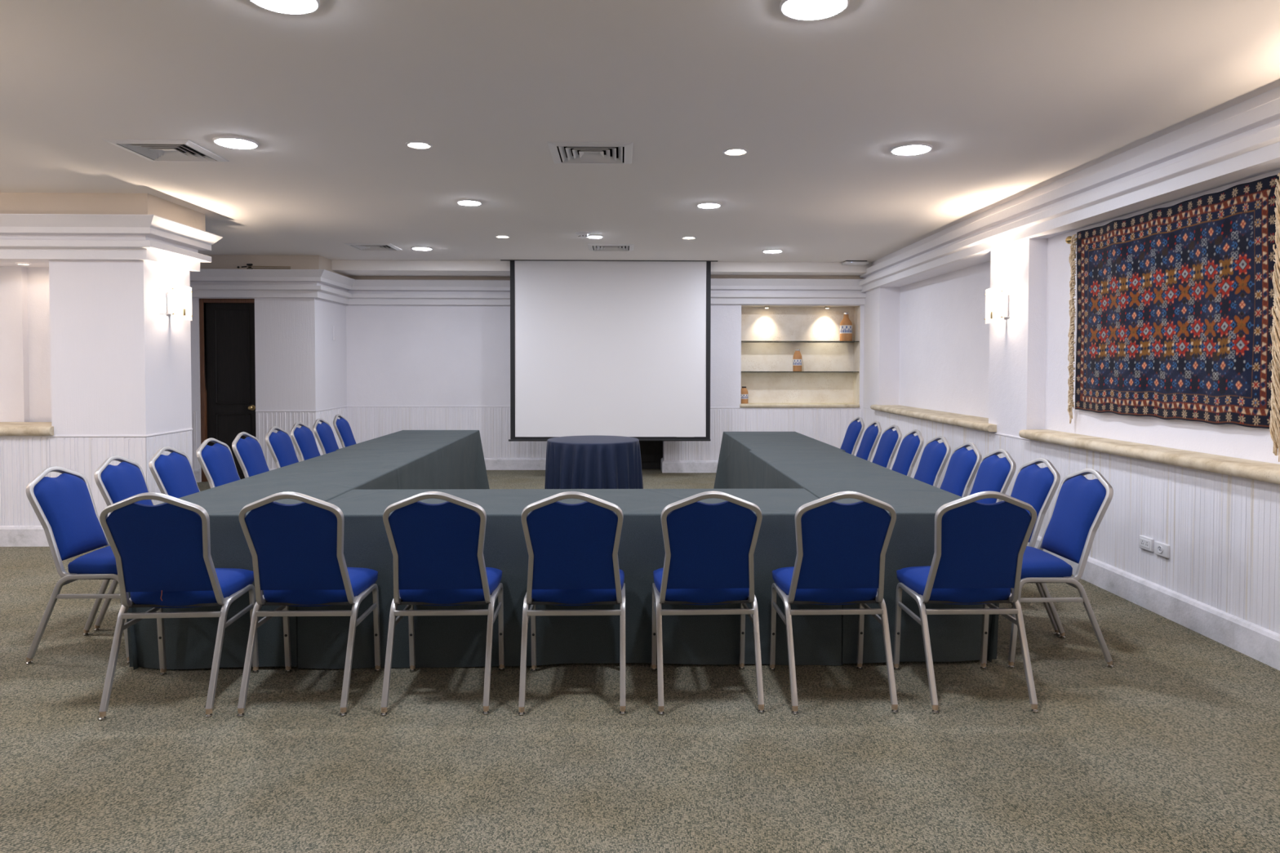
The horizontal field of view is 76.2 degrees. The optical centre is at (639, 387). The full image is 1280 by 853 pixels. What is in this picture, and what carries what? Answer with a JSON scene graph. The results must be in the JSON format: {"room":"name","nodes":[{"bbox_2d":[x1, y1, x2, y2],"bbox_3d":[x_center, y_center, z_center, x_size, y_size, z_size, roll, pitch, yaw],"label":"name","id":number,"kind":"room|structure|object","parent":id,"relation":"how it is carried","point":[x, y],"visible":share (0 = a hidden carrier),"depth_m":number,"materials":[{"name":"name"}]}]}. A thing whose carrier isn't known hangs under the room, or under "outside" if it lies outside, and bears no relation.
{"room":"conference room","nodes":[
{"label":"conference room","id":0,"kind":"room"},
{"bbox_2d":[0,259,51,422],"bbox_3d":[-6.262,-0.365,6.797,3.000,1.360,0.500,0,2,-1],"label":"wall niche","id":1,"kind":"object","parent":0,"point":[25,384],"visible":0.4,"depth_m":7.04,"materials":[{"name":"paint"}]},
{"bbox_2d":[0,435,146,525],"bbox_3d":[-5.884,0.834,6.591,3.748,0.895,0.006,0,2,-1],"label":"wall","id":2,"kind":"structure","parent":0,"point":[22,458],"depth_m":6.61,"materials":[{"name":"paint"}]},
{"bbox_2d":[0,525,48,546],"bbox_3d":[-5.878,1.189,6.954,3.778,0.166,0.768,0,2,-1],"label":"baseboard","id":3,"kind":"structure","parent":2,"relation":"attached to","point":[10,535],"depth_m":6.59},
{"bbox_2d":[0,422,53,435],"bbox_3d":[-6.250,0.340,6.763,3.005,0.081,0.517,0,2,-1],"label":"trim","id":4,"kind":"structure","parent":2,"relation":"attached to","point":[6,428],"depth_m":6.55,"materials":[{"name":"beige stone"}]},
{"bbox_2d":[48,428,192,437],"bbox_3d":[-4.398,0.382,6.963,0.777,0.018,0.717,0,2,-1],"label":"trim","id":5,"kind":"structure","parent":2,"relation":"attached to","point":[188,429],"depth_m":6.61,"materials":[{"name":"paint"}]},
{"bbox_2d":[48,260,191,435],"bbox_3d":[-4.965,-0.374,6.932,1.900,1.505,0.710,0,2,-1],"label":"wall pillar","id":6,"kind":"structure","parent":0,"point":[119,366],"depth_m":6.60,"materials":[{"name":"white paint"}]},
{"bbox_2d":[0,213,222,271],"bbox_3d":[-5.788,-1.213,6.890,3.950,0.348,1.110,0,2,-1],"label":"trim","id":7,"kind":"structure","parent":6,"relation":"attached to","point":[153,238],"depth_m":6.50,"materials":[{"name":"white paint"}]},
{"bbox_2d":[159,284,192,320],"bbox_3d":[-3.949,-0.726,6.961,0.128,0.290,0.330,0,2,-1],"label":"wall sconce","id":8,"kind":"object","parent":6,"relation":"attached to","point":[179,301],"visible":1,"depth_m":6.92,"materials":[{"name":"white glass"}]},
{"bbox_2d":[146,430,192,505],"bbox_3d":[-4.019,0.826,6.987,0.004,0.895,0.710,0,2,-1],"label":"wall","id":9,"kind":"structure","parent":0,"point":[181,441],"depth_m":6.88,"materials":[{"name":"paint"}]},
{"bbox_2d":[191,410,200,482],"bbox_3d":[-5.754,0.735,10.218,0.480,0.895,0.005,0,2,-1],"label":"wall","id":10,"kind":"structure","parent":0,"point":[195,414],"depth_m":10.22,"materials":[{"name":"paint"}]},
{"bbox_2d":[190,297,346,481],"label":"wall","id":11,"kind":"structure","parent":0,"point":[300,366],"depth_m":10.23,"materials":[{"name":"white paint"}]},
{"bbox_2d":[199,298,256,481],"bbox_3d":[-5.156,0.032,10.273,0.714,2.299,0.136,0,2,-1],"label":"door","id":12,"kind":"structure","parent":11,"relation":"attached to","point":[226,326],"depth_m":10.28,"materials":[{"name":"black wood"}]},
{"bbox_2d":[255,407,346,469],"bbox_3d":[-4.457,0.721,10.833,0.752,0.895,1.176,0,2,-1],"label":"wall","id":13,"kind":"structure","parent":0,"point":[264,421],"depth_m":10.25,"materials":[{"name":"paint"}]},
{"bbox_2d":[346,304,546,458],"bbox_3d":[-1.887,-0.262,11.502,4.430,2.830,0.108,0,2,-1],"label":"wall","id":14,"kind":"structure","parent":0,"point":[397,355],"depth_m":11.43,"materials":[{"name":"paint"}]},
{"bbox_2d":[190,268,510,305],"bbox_3d":[-2.818,-1.313,10.725,6.370,0.348,1.360,0,2,-1],"label":"trim","id":15,"kind":"structure","parent":14,"relation":"attached to","point":[322,284],"depth_m":10.95,"materials":[{"name":"white paint"}]},
{"bbox_2d":[200,254,510,279],"bbox_3d":[-2.818,-1.568,10.722,6.370,0.178,1.170,0,2,-1],"label":"trim","id":16,"kind":"structure","parent":14,"relation":"attached to","point":[218,261],"depth_m":10.10,"materials":[{"name":"beige paint"}]},
{"bbox_2d":[255,405,510,412],"bbox_3d":[-2.645,0.278,10.864,4.375,0.018,1.177,0,2,-1],"label":"trim","id":17,"kind":"structure","parent":14,"relation":"attached to","point":[345,406],"depth_m":11.43,"materials":[{"name":"paint"}]},
{"bbox_2d":[268,457,546,471],"bbox_3d":[-2.646,1.087,10.875,4.375,0.166,1.198,0,2,-1],"label":"baseboard","id":18,"kind":"structure","parent":14,"relation":"attached to","point":[495,464],"depth_m":11.47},
{"bbox_2d":[331,260,871,276],"bbox_3d":[-0.491,-1.599,11.097,7.140,0.129,0.910,0,2,-1],"label":"crown molding","id":19,"kind":"structure","parent":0,"point":[349,268],"depth_m":10.69,"materials":[{"name":"white paint"}]},
{"bbox_2d":[0,0,1279,262],"bbox_3d":[-1.992,-1.470,3.915,12.200,0.001,16.000,0,2,-1],"label":"ceiling","id":20,"kind":"structure","parent":0,"point":[1011,100],"depth_m":4.31,"materials":[{"name":"white paint"}]},
{"bbox_2d":[0,192,205,231],"bbox_3d":[-5.841,-1.468,6.881,3.845,0.178,0.900,0,2,-1],"label":"trim","id":21,"kind":"structure","parent":20,"relation":"attached to","point":[10,202],"depth_m":6.47,"materials":[{"name":"beige paint"}]},
{"bbox_2d":[101,138,230,161],"bbox_3d":[-2.992,-1.579,5.180,0.524,0.174,0.524,0,2,-1],"label":"ceiling vent","id":22,"kind":"object","parent":20,"relation":"in","point":[153,150],"visible":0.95,"depth_m":5.16,"materials":[{"name":"white metal"}]},
{"bbox_2d":[213,136,258,149],"bbox_3d":[-2.462,-1.492,4.974,0.252,0.016,0.252,0,2,-1],"label":"recessed light","id":23,"kind":"object","parent":20,"relation":"in","point":[234,142],"visible":1,"depth_m":4.93,"materials":[{"name":"white plastic"}]},
{"bbox_2d":[236,263,290,269],"bbox_3d":[-4.650,-1.495,10.092,0.652,0.076,0.038,0,2,-1],"label":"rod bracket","id":24,"kind":"object","parent":20,"relation":"attached to","point":[249,266],"visible":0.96,"depth_m":10.08,"materials":[{"name":"black metal"}]},
{"bbox_2d":[249,0,319,14],"bbox_3d":[-1.321,-1.437,3.017,0.256,0.016,0.256,0,2,-1],"label":"recessed light","id":25,"kind":"object","parent":20,"relation":"in","point":[285,6],"visible":1,"depth_m":3.06,"materials":[{"name":"white plastic"}]},
{"bbox_2d":[344,243,402,250],"bbox_3d":[-3.051,-1.694,9.358,0.524,0.174,0.524,0,2,-1],"label":"ceiling vent","id":26,"kind":"object","parent":20,"relation":"in","point":[363,246],"visible":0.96,"depth_m":9.35,"materials":[{"name":"white metal"}]},
{"bbox_2d":[405,141,432,148],"bbox_3d":[-1.363,-1.496,5.030,0.160,0.008,0.160,0,2,-1],"label":"recessed light","id":27,"kind":"object","parent":20,"relation":"in","point":[415,144],"visible":1,"depth_m":5.03,"materials":[{"name":"white plastic"}]},
{"bbox_2d":[411,246,432,250],"bbox_3d":[-2.528,-1.614,9.462,0.236,0.016,0.236,0,2,-1],"label":"recessed light","id":28,"kind":"object","parent":20,"relation":"in","point":[419,248],"visible":1,"depth_m":9.40,"materials":[{"name":"white plastic"}]},
{"bbox_2d":[413,247,431,250],"bbox_3d":[-2.528,-1.610,9.463,0.208,0.008,0.208,0,2,-1],"label":"diffuser","id":29,"kind":"object","parent":28,"relation":"attached to","point":[415,248],"depth_m":9.41,"materials":[{"name":"white plastic"}]},
{"bbox_2d":[456,199,482,205],"bbox_3d":[-1.420,-1.540,6.789,0.208,0.016,0.208,0,2,-1],"label":"recessed light","id":30,"kind":"object","parent":20,"relation":"in","point":[463,202],"visible":1,"depth_m":6.75,"materials":[{"name":"white plastic"}]},
{"bbox_2d":[457,200,479,205],"bbox_3d":[-1.420,-1.535,6.789,0.180,0.008,0.180,0,2,-1],"label":"diffuser","id":31,"kind":"object","parent":30,"relation":"attached to","point":[462,202],"depth_m":6.75,"materials":[{"name":"white plastic"}]},
{"bbox_2d":[494,235,510,238],"bbox_3d":[-1.450,-1.594,8.608,0.156,0.008,0.156,0,2,-1],"label":"recessed light","id":32,"kind":"object","parent":20,"relation":"in","point":[497,236],"visible":1,"depth_m":8.59,"materials":[{"name":"white plastic"}]},
{"bbox_2d":[575,231,591,237],"bbox_3d":[-0.581,-1.564,8.349,0.160,0.050,0.160,0,2,-1],"label":"smoke detector","id":33,"kind":"object","parent":20,"relation":"attached to","point":[581,233],"visible":1,"depth_m":8.31,"materials":[{"name":"white plastic"}]},
{"bbox_2d":[546,141,633,164],"bbox_3d":[-0.309,-1.577,5.223,0.524,0.174,0.524,0,2,-1],"label":"ceiling vent","id":34,"kind":"object","parent":20,"relation":"in","point":[588,153],"visible":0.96,"depth_m":5.23,"materials":[{"name":"white metal"}]},
{"bbox_2d":[587,235,603,238],"bbox_3d":[-0.471,-1.587,8.571,0.172,0.016,0.172,0,2,-1],"label":"recessed light","id":35,"kind":"object","parent":20,"relation":"in","point":[588,236],"visible":0.98,"depth_m":8.53,"materials":[{"name":"white plastic"}]},
{"bbox_2d":[500,259,717,441],"bbox_3d":[-0.396,-0.478,10.595,2.808,2.343,0.040,0,2,-1],"label":"projection screen","id":36,"kind":"object","parent":20,"relation":"hanging from","point":[606,348],"visible":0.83,"depth_m":10.60,"materials":[{"name":"white fabric"}]},
{"bbox_2d":[587,244,634,251],"bbox_3d":[-0.333,-1.690,9.382,0.524,0.174,0.524,0,2,-1],"label":"ceiling vent","id":37,"kind":"object","parent":20,"relation":"in","point":[607,247],"visible":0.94,"depth_m":9.41,"materials":[{"name":"white metal"}]},
{"bbox_2d":[696,202,720,208],"bbox_3d":[0.581,-1.539,6.886,0.208,0.016,0.208,0,2,-1],"label":"recessed light","id":38,"kind":"object","parent":20,"relation":"in","point":[703,205],"visible":1,"depth_m":6.84,"materials":[{"name":"white plastic"}]},
{"bbox_2d":[697,204,719,208],"bbox_3d":[0.581,-1.535,6.886,0.180,0.008,0.180,0,2,-1],"label":"diffuser","id":39,"kind":"object","parent":38,"relation":"attached to","point":[703,206],"depth_m":6.87,"materials":[{"name":"white plastic"}]},
{"bbox_2d":[722,147,748,155],"bbox_3d":[0.606,-1.497,5.177,0.160,0.008,0.160,0,2,-1],"label":"recessed light","id":40,"kind":"object","parent":20,"relation":"in","point":[734,151],"visible":1,"depth_m":5.17,"materials":[{"name":"white plastic"}]},
{"bbox_2d":[762,248,782,253],"bbox_3d":[1.566,-1.613,9.639,0.236,0.016,0.236,0,2,-1],"label":"recessed light","id":41,"kind":"object","parent":20,"relation":"in","point":[771,251],"visible":1,"depth_m":9.58,"materials":[{"name":"white plastic"}]},
{"bbox_2d":[764,250,781,253],"bbox_3d":[1.566,-1.609,9.639,0.208,0.008,0.208,0,2,-1],"label":"diffuser","id":42,"kind":"object","parent":41,"relation":"attached to","point":[766,251],"depth_m":9.62,"materials":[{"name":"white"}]},
{"bbox_2d":[779,0,849,20],"bbox_3d":[0.654,-1.435,3.063,0.256,0.016,0.256,0,2,-1],"label":"recessed light","id":43,"kind":"object","parent":20,"relation":"in","point":[802,10],"visible":1,"depth_m":3.07,"materials":[{"name":"white plastic"}]},
{"bbox_2d":[841,260,868,265],"bbox_3d":[2.796,-1.624,10.608,0.310,0.044,0.182,0,2,-1],"label":"air vent","id":44,"kind":"object","parent":20,"relation":"attached to","point":[846,262],"visible":1,"depth_m":10.53,"materials":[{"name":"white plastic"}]},
{"bbox_2d":[889,142,932,155],"bbox_3d":[1.696,-1.489,5.103,0.252,0.016,0.252,0,2,-1],"label":"recessed light","id":45,"kind":"object","parent":20,"relation":"in","point":[913,148],"visible":1,"depth_m":5.06,"materials":[{"name":"white plastic"}]},
{"bbox_2d":[0,468,1279,852],"bbox_3d":[-1.996,1.359,3.993,12.200,0.001,16.000,0,2,-1],"label":"floor","id":46,"kind":"structure","parent":0,"point":[1174,746],"depth_m":3.09,"materials":[{"name":"carpet"}]},
{"bbox_2d":[26,466,128,663],"bbox_3d":[-2.776,0.878,4.221,0.540,0.945,0.453,0,2,-1],"label":"banquet chair","id":47,"kind":"object","parent":46,"relation":"on","point":[64,504],"visible":0.66,"depth_m":4.08,"materials":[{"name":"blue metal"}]},
{"bbox_2d":[93,455,154,631],"bbox_3d":[-2.784,0.864,4.731,0.540,0.945,0.453,0,2,-3],"label":"banquet chair","id":48,"kind":"object","parent":46,"relation":"on","point":[115,483],"visible":0.26,"depth_m":4.61,"materials":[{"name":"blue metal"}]},
{"bbox_2d":[148,446,199,497],"bbox_3d":[-2.796,0.849,5.256,0.540,0.945,0.453,0,2,-1],"label":"banquet chair","id":49,"kind":"object","parent":46,"relation":"on","point":[173,473],"visible":0.3,"depth_m":5.16,"materials":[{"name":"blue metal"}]},
{"bbox_2d":[98,492,258,719],"bbox_3d":[-2.031,0.895,3.619,0.453,0.945,0.540,0,2,-4],"label":"banquet chair","id":50,"kind":"object","parent":46,"relation":"on","point":[162,553],"visible":0.99,"depth_m":3.46,"materials":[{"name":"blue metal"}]},
{"bbox_2d":[195,438,240,488],"bbox_3d":[-2.835,0.833,5.870,0.540,0.945,0.453,0,2,0],"label":"banquet chair","id":51,"kind":"object","parent":46,"relation":"on","point":[216,461],"visible":0.37,"depth_m":5.77,"materials":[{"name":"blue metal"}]},
{"bbox_2d":[231,431,269,478],"bbox_3d":[-2.863,0.818,6.414,0.540,0.945,0.453,0,2,-2],"label":"banquet chair","id":52,"kind":"object","parent":46,"relation":"on","point":[248,451],"visible":0.31,"depth_m":6.30,"materials":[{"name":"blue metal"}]},
{"bbox_2d":[126,449,437,670],"bbox_3d":[-2.100,0.939,5.424,0.829,0.753,3.032,0,2,-1],"label":"tablecloth","id":53,"kind":"object","parent":46,"relation":"on","point":[190,642],"visible":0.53,"depth_m":3.94,"materials":[{"name":"grey fabric"}]},
{"bbox_2d":[265,426,298,468],"bbox_3d":[-2.877,0.802,6.999,0.540,0.945,0.453,0,2,0],"label":"banquet chair","id":54,"kind":"object","parent":46,"relation":"on","point":[280,445],"visible":0.28,"depth_m":6.89,"materials":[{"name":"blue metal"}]},
{"bbox_2d":[289,422,320,461],"bbox_3d":[-2.900,0.787,7.538,0.540,0.945,0.453,0,2,0],"label":"banquet chair","id":55,"kind":"object","parent":46,"relation":"on","point":[303,438],"visible":0.34,"depth_m":7.43,"materials":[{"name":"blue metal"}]},
{"bbox_2d":[237,491,381,716],"bbox_3d":[-1.464,0.895,3.644,0.453,0.945,0.540,0,2,-1],"label":"banquet chair","id":56,"kind":"object","parent":46,"relation":"on","point":[296,550],"visible":1,"depth_m":3.49,"materials":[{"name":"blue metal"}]},
{"bbox_2d":[312,418,338,454],"bbox_3d":[-2.907,0.773,8.058,0.540,0.945,0.453,0,2,-2],"label":"banquet chair","id":57,"kind":"object","parent":46,"relation":"on","point":[324,434],"visible":0.36,"depth_m":7.93,"materials":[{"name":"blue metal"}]},
{"bbox_2d":[333,413,356,448],"bbox_3d":[-2.979,0.753,8.756,0.540,0.945,0.453,0,2,-3],"label":"banquet chair","id":58,"kind":"object","parent":46,"relation":"on","point":[343,429],"visible":0.41,"depth_m":8.63,"materials":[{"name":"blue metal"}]},
{"bbox_2d":[336,430,489,488],"bbox_3d":[-2.148,0.868,8.057,1.112,0.751,2.253,0,2,-1],"label":"tablecloth","id":59,"kind":"object","parent":46,"relation":"on","point":[461,464],"visible":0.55,"depth_m":7.99,"materials":[{"name":"grey fabric"}]},
{"bbox_2d":[380,491,504,715],"bbox_3d":[-0.870,0.896,3.658,0.453,0.945,0.540,0,2,-2],"label":"banquet chair","id":60,"kind":"object","parent":46,"relation":"on","point":[437,549],"visible":1,"depth_m":3.50,"materials":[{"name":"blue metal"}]},
{"bbox_2d":[297,488,842,669],"bbox_3d":[-0.341,0.972,4.358,2.640,0.751,0.827,0,2,-1],"label":"tablecloth","id":61,"kind":"object","parent":46,"relation":"on","point":[440,641],"visible":0.44,"depth_m":3.97,"materials":[{"name":"grey fabric"}]},
{"bbox_2d":[518,491,626,715],"bbox_3d":[-0.290,0.897,3.662,0.453,0.945,0.540,0,2,-1],"label":"banquet chair","id":62,"kind":"object","parent":46,"relation":"on","point":[572,549],"visible":1,"depth_m":3.49,"materials":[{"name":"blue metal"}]},
{"bbox_2d":[544,435,643,488],"bbox_3d":[-0.443,0.873,7.967,0.983,0.746,0.993,0,2,-1],"label":"tablecloth","id":63,"kind":"object","parent":46,"relation":"on","point":[587,461],"visible":0.73,"depth_m":7.58,"materials":[{"name":"blue fabric"}]},
{"bbox_2d":[651,491,764,714],"bbox_3d":[0.293,0.897,3.676,0.453,0.945,0.540,0,2,-3],"label":"banquet chair","id":64,"kind":"object","parent":46,"relation":"on","point":[709,548],"visible":1,"depth_m":3.51,"materials":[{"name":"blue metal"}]},
{"bbox_2d":[713,431,845,488],"bbox_3d":[1.288,0.875,7.979,1.054,0.751,2.133,0,2,-1],"label":"tablecloth","id":65,"kind":"object","parent":46,"relation":"on","point":[732,469],"visible":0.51,"depth_m":7.88,"materials":[{"name":"grey fabric"}]},
{"bbox_2d":[769,491,897,714],"bbox_3d":[0.862,0.898,3.679,0.453,0.945,0.540,0,2,-2],"label":"banquet chair","id":66,"kind":"object","parent":46,"relation":"on","point":[842,548],"visible":1,"depth_m":3.52,"materials":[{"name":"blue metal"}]},
{"bbox_2d":[840,417,864,455],"bbox_3d":[2.011,0.770,8.419,0.540,0.945,0.453,0,2,-3],"label":"banquet chair","id":67,"kind":"object","parent":46,"relation":"on","point":[855,430],"visible":0.34,"depth_m":8.30,"materials":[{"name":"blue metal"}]},
{"bbox_2d":[856,420,881,461],"bbox_3d":[2.010,0.786,7.819,0.540,0.945,0.453,0,2,0],"label":"banquet chair","id":68,"kind":"object","parent":46,"relation":"on","point":[872,434],"visible":0.35,"depth_m":7.69,"materials":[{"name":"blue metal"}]},
{"bbox_2d":[748,450,999,666],"bbox_3d":[1.350,0.943,5.455,0.792,0.753,2.932,0,2,-1],"label":"tablecloth","id":69,"kind":"object","parent":46,"relation":"on","point":[915,503],"visible":0.49,"depth_m":4.02,"materials":[{"name":"grey fabric"}]},
{"bbox_2d":[871,424,902,469],"bbox_3d":[2.023,0.801,7.285,0.540,0.945,0.453,0,2,-2],"label":"banquet chair","id":70,"kind":"object","parent":46,"relation":"on","point":[889,442],"visible":0.35,"depth_m":7.17,"materials":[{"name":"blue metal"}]},
{"bbox_2d":[891,429,924,476],"bbox_3d":[2.035,0.815,6.765,0.540,0.945,0.453,0,2,-1],"label":"banquet chair","id":71,"kind":"object","parent":46,"relation":"on","point":[911,446],"visible":0.37,"depth_m":6.65,"materials":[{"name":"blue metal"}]},
{"bbox_2d":[913,435,951,487],"bbox_3d":[2.015,0.832,6.144,0.540,0.945,0.453,0,2,-2],"label":"banquet chair","id":72,"kind":"object","parent":46,"relation":"on","point":[935,456],"visible":0.36,"depth_m":6.04,"materials":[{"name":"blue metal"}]},
{"bbox_2d":[939,442,982,497],"bbox_3d":[2.027,0.846,5.635,0.540,0.945,0.453,0,2,-1],"label":"banquet chair","id":73,"kind":"object","parent":46,"relation":"on","point":[962,468],"visible":0.34,"depth_m":5.53,"materials":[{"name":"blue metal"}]},
{"bbox_2d":[893,491,1038,713],"bbox_3d":[1.460,0.898,3.687,0.453,0.945,0.540,0,2,-1],"label":"banquet chair","id":74,"kind":"object","parent":46,"relation":"on","point":[980,548],"visible":0.99,"depth_m":3.53,"materials":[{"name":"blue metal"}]},
{"bbox_2d":[969,448,1016,607],"bbox_3d":[2.038,0.859,5.165,0.540,0.945,0.453,0,2,-2],"label":"banquet chair","id":75,"kind":"object","parent":46,"relation":"on","point":[994,473],"visible":0.26,"depth_m":5.07,"materials":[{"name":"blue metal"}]},
{"bbox_2d":[1010,457,1060,635],"bbox_3d":[2.050,0.873,4.665,0.540,0.945,0.453,0,2,-1],"label":"banquet chair","id":76,"kind":"object","parent":46,"relation":"on","point":[1035,486],"visible":0.39,"depth_m":4.53,"materials":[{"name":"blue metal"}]},
{"bbox_2d":[1008,468,1113,668],"bbox_3d":[2.061,0.886,4.186,0.540,0.945,0.453,0,2,-2],"label":"banquet chair","id":77,"kind":"object","parent":46,"relation":"on","point":[1081,504],"visible":0.78,"depth_m":4.03,"materials":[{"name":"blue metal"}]},
{"bbox_2d":[664,304,863,461],"bbox_3d":[1.703,-0.039,11.428,2.745,2.400,0.436,0,2,-1],"label":"wall","id":78,"kind":"structure","parent":0,"point":[829,426],"depth_m":11.22,"materials":[{"name":"paint"}]},
{"bbox_2d":[639,440,662,468],"bbox_3d":[-0.074,0.102,11.568,0.800,2.095,0.062,0,2,-1],"label":"door","id":79,"kind":"structure","parent":78,"relation":"in","point":[651,451],"depth_m":11.58,"materials":[{"name":"black wood"}]},
{"bbox_2d":[661,457,718,472],"bbox_3d":[1.688,1.078,11.423,2.773,0.166,0.408,0,2,-1],"label":"baseboard","id":80,"kind":"structure","parent":78,"relation":"attached to","point":[667,466],"depth_m":11.20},
{"bbox_2d":[711,275,863,279],"bbox_3d":[1.668,-1.578,11.326,2.821,0.178,0.456,0,2,-1],"label":"trim","id":81,"kind":"structure","parent":78,"relation":"attached to","point":[785,277],"depth_m":11.11,"materials":[{"name":"beige paint"}]},
{"bbox_2d":[711,278,866,304],"bbox_3d":[1.627,-1.322,11.290,2.905,0.348,0.540,0,2,-1],"label":"trim","id":82,"kind":"structure","parent":78,"relation":"attached to","point":[723,291],"depth_m":11.10,"materials":[{"name":"white paint"}]},
{"bbox_2d":[739,403,859,408],"bbox_3d":[2.195,0.244,11.370,1.653,0.055,0.331,0,2,-1],"label":"trim","id":83,"kind":"structure","parent":78,"relation":"attached to","point":[742,405],"depth_m":11.22,"materials":[{"name":"beige stone"}]},
{"bbox_2d":[741,386,748,403],"bbox_3d":[1.449,0.098,11.374,0.118,0.235,0.118,0,2,-1],"label":"bottle","id":84,"kind":"object","parent":83,"relation":"on","point":[744,394],"visible":0.79,"depth_m":11.32,"materials":[{"name":"ceramic"}]},
{"bbox_2d":[741,305,860,404],"bbox_3d":[2.204,-0.451,11.367,1.640,1.367,0.300,0,2,-1],"label":"display niche","id":85,"kind":"object","parent":78,"relation":"in","point":[775,322],"visible":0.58,"depth_m":11.51,"materials":[{"name":"paint"}]},
{"bbox_2d":[741,371,858,372],"bbox_3d":[2.204,-0.225,11.385,1.636,0.010,0.273,0,2,-1],"label":"glass shelf","id":86,"kind":"object","parent":85,"relation":"attached to","point":[741,371],"visible":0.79,"depth_m":11.25,"materials":[{"name":"grey"}]},
{"bbox_2d":[792,349,801,371],"bbox_3d":[2.199,-0.384,11.399,0.124,0.308,0.124,0,2,-1],"label":"bottle","id":87,"kind":"object","parent":86,"relation":"on","point":[797,359],"visible":1,"depth_m":11.35,"materials":[{"name":"ceramic"}]},
{"bbox_2d":[741,341,859,342],"bbox_3d":[2.204,-0.645,11.373,1.636,0.010,0.273,0,2,-1],"label":"glass shelf","id":88,"kind":"object","parent":85,"relation":"attached to","point":[741,341],"visible":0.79,"depth_m":11.24,"materials":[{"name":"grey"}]},
{"bbox_2d":[840,312,852,341],"bbox_3d":[2.879,-0.852,11.402,0.170,0.402,0.170,0,2,-1],"label":"bottle","id":89,"kind":"object","parent":88,"relation":"on","point":[846,325],"visible":0.96,"depth_m":11.34,"materials":[{"name":"ceramic"}]},
{"bbox_2d":[862,168,1279,464],"bbox_3d":[3.302,-0.311,3.667,0.345,1.581,15.190,0,2,-1],"label":"wall","id":90,"kind":"structure","parent":0,"point":[928,344],"depth_m":6.79,"materials":[{"name":"paint"}]},
{"bbox_2d":[870,404,996,431],"bbox_3d":[3.136,0.297,8.793,0.431,0.068,3.630,0,2,-1],"label":"trim","id":91,"kind":"structure","parent":90,"relation":"attached to","point":[977,423],"depth_m":8.28,"materials":[{"name":"beige stone"}]},
{"bbox_2d":[984,285,1015,324],"bbox_3d":[2.990,-0.686,6.796,0.128,0.290,0.330,0,2,-1],"label":"wall sconce","id":92,"kind":"object","parent":90,"relation":"attached to","point":[997,305],"visible":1,"depth_m":6.75,"materials":[{"name":"white glass"}]},
{"bbox_2d":[858,86,1279,292],"bbox_3d":[3.099,-1.278,3.638,0.195,0.354,15.196,0,2,-1],"label":"trim","id":93,"kind":"structure","parent":90,"relation":"attached to","point":[1245,135],"depth_m":5.18,"materials":[{"name":"white paint"}]},
{"bbox_2d":[1065,235,1076,244],"bbox_3d":[3.211,-1.068,5.040,0.062,0.060,2.072,0,2,-1],"label":"curtain rod","id":94,"kind":"object","parent":90,"relation":"attached to","point":[1068,240],"visible":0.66,"depth_m":6.03,"materials":[{"name":"gold metal"}]},
{"bbox_2d":[1066,172,1279,462],"bbox_3d":[3.190,-0.382,5.031,0.068,1.456,1.942,0,2,-1],"label":"tapestry","id":95,"kind":"object","parent":94,"relation":"hanging from","point":[1178,305],"visible":1,"depth_m":4.79,"materials":[{"name":"fabric"}]},
{"bbox_2d":[880,160,1279,287],"bbox_3d":[3.473,-1.101,3.649,0.685,0.001,15.190,0,2,-1],"label":"lintel","id":96,"kind":"object","parent":90,"relation":"attached to","point":[984,257],"visible":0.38,"depth_m":5.46,"materials":[{"name":"paint"}]},
{"bbox_2d":[1018,429,1279,484],"bbox_3d":[3.124,0.401,4.953,0.236,0.069,2.950,0,2,-1],"label":"trim","id":97,"kind":"structure","parent":90,"relation":"attached to","point":[1261,471],"depth_m":4.73,"materials":[{"name":"beige stone"}]},
{"bbox_2d":[862,407,1279,634],"bbox_3d":[3.144,0.927,3.687,0.093,0.895,15.171,0,2,-1],"label":"wall","id":98,"kind":"structure","parent":0,"point":[1221,531],"depth_m":4.72,"materials":[{"name":"paint"}]},
{"bbox_2d":[994,432,1031,440],"bbox_3d":[3.054,0.400,6.697,0.007,0.018,0.620,0,2,-1],"label":"trim","id":99,"kind":"structure","parent":98,"relation":"attached to","point":[997,433],"depth_m":6.71,"materials":[{"name":"paint"}]},
{"bbox_2d":[1138,535,1154,551],"bbox_3d":[3.088,0.948,4.977,0.021,0.078,0.120,0,2,-1],"label":"wall socket","id":100,"kind":"object","parent":98,"relation":"attached to","point":[1145,543],"visible":1,"depth_m":4.96,"materials":[{"name":"white plastic"}]},
{"bbox_2d":[1026,536,1279,671],"bbox_3d":[3.130,1.291,3.698,0.119,0.166,15.172,0,2,-1],"label":"baseboard","id":101,"kind":"structure","parent":98,"relation":"attached to","point":[1261,644],"depth_m":4.59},
{"bbox_2d":[1154,541,1169,558],"bbox_3d":[3.091,0.958,4.834,0.022,0.077,0.120,0,2,-1],"label":"wall socket","id":102,"kind":"object","parent":98,"relation":"attached to","point":[1162,549],"visible":1,"depth_m":4.82,"materials":[{"name":"white plastic"}]},
{"label":"wall","id":103,"kind":"structure","parent":0,"visible":0},
{"bbox_2d":[192,469,199,482],"bbox_3d":[-5.754,1.100,10.217,0.480,0.166,0.028,0,2,-1],"label":"baseboard","id":104,"kind":"structure","parent":103,"relation":"attached to","point":[196,472],"depth_m":10.21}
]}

